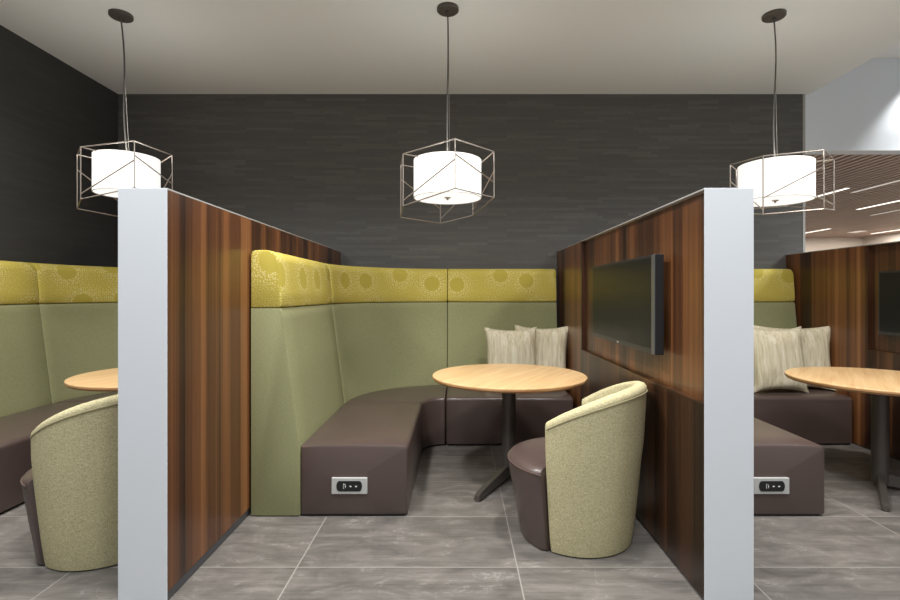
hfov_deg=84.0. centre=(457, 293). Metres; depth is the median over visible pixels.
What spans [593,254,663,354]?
television
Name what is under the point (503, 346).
throw cushion
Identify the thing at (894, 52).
ceiling
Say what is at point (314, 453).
bench
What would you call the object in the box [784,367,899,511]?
round table
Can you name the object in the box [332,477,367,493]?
power outlet
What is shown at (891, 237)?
wall
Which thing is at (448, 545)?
floor
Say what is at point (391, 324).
bench
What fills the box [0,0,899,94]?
ceiling
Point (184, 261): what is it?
wall
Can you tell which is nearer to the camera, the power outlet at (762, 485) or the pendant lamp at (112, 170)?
the power outlet at (762, 485)
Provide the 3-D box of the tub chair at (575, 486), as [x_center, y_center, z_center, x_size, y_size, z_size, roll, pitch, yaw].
[0.695,0.948,2.948,0.801,0.904,0.759,0,0,30]
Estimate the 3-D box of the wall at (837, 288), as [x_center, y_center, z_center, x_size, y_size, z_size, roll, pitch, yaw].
[3.802,0.477,3.941,0.224,1.845,3.358,0,0,0]
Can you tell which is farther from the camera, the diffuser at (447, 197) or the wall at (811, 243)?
the wall at (811, 243)
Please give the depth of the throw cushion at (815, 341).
4.91 m
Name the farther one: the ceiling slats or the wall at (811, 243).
the wall at (811, 243)
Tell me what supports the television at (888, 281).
attached to the wall at (837, 288)
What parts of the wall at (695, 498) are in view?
wood panel, panel, baseboard, panel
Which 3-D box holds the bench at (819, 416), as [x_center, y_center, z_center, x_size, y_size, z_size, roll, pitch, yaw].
[3.099,0.561,5.106,1.118,1.677,0.968,0,0,0]
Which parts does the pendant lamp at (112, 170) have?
cord, lamp shade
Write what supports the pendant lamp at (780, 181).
hanging from the ceiling at (172, 46)
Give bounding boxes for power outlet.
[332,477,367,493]
[754,477,788,493]
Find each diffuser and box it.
[93,189,117,196]
[415,192,479,202]
[754,195,813,205]
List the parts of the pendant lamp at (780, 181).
cord, lamp shade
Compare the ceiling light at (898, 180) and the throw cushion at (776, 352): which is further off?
the ceiling light at (898, 180)
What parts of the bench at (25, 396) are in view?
backrest, seat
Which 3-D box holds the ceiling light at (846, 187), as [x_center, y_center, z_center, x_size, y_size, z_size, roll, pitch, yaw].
[5.950,-1.630,8.220,0.072,0.040,1.212,0,0,0]
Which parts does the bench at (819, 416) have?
backrest, seat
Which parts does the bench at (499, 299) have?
backrest, seat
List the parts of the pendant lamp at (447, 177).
lamp shade, cord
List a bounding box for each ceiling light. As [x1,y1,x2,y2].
[817,187,848,196]
[846,230,868,232]
[850,179,899,192]
[856,200,899,209]
[872,209,899,214]
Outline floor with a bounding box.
[0,443,899,599]
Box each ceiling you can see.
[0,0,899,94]
[874,43,899,57]
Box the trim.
[803,94,804,251]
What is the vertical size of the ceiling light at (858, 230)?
0.040 m
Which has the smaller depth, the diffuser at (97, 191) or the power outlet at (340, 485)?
the power outlet at (340, 485)
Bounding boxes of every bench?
[0,260,85,512]
[30,262,117,403]
[251,250,421,515]
[324,263,447,449]
[446,269,572,444]
[754,269,851,443]
[754,418,823,515]
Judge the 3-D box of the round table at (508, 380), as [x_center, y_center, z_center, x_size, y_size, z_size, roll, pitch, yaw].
[0.390,1.005,3.800,1.160,0.790,1.160,0,0,31]
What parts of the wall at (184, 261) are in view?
panel, baseboard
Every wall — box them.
[0,25,117,302]
[118,58,899,305]
[118,188,340,599]
[557,188,753,599]
[786,241,899,460]
[805,237,862,251]
[863,232,899,244]
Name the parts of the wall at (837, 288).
wood panel, baseboard, panel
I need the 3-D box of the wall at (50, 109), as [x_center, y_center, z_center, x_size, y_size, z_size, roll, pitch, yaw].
[-3.890,-0.423,1.810,0.150,3.647,7.620,0,0,0]
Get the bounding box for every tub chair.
[20,394,117,570]
[507,381,647,557]
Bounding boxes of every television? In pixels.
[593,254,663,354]
[878,270,899,336]
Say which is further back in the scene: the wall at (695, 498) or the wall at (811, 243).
the wall at (811, 243)
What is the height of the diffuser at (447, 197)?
0.004 m
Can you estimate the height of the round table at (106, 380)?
0.790 m
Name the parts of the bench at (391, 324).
backrest, seat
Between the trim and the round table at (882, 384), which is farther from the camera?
the trim
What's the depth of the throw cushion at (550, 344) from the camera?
5.03 m
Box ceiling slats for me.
[805,155,899,236]
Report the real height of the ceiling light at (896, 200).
0.040 m
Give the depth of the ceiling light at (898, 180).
7.49 m
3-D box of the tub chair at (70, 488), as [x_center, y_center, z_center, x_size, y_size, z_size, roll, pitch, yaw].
[-1.950,0.948,2.822,0.801,0.904,0.759,0,0,24]
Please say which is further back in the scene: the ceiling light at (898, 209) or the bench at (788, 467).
the ceiling light at (898, 209)
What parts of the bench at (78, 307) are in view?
backrest, seat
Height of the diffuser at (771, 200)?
0.004 m
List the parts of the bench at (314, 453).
backrest, seat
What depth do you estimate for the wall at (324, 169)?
5.62 m
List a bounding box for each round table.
[64,368,117,391]
[432,364,587,501]
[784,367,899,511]
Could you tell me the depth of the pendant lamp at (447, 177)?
3.74 m
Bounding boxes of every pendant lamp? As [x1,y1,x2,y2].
[76,8,172,216]
[400,2,494,223]
[730,8,834,214]
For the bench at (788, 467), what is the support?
on the floor
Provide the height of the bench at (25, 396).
1.679 m
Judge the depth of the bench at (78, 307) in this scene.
4.71 m
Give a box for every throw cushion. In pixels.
[484,327,536,364]
[514,324,567,368]
[754,325,835,390]
[754,326,808,392]
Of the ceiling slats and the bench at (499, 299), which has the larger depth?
the ceiling slats

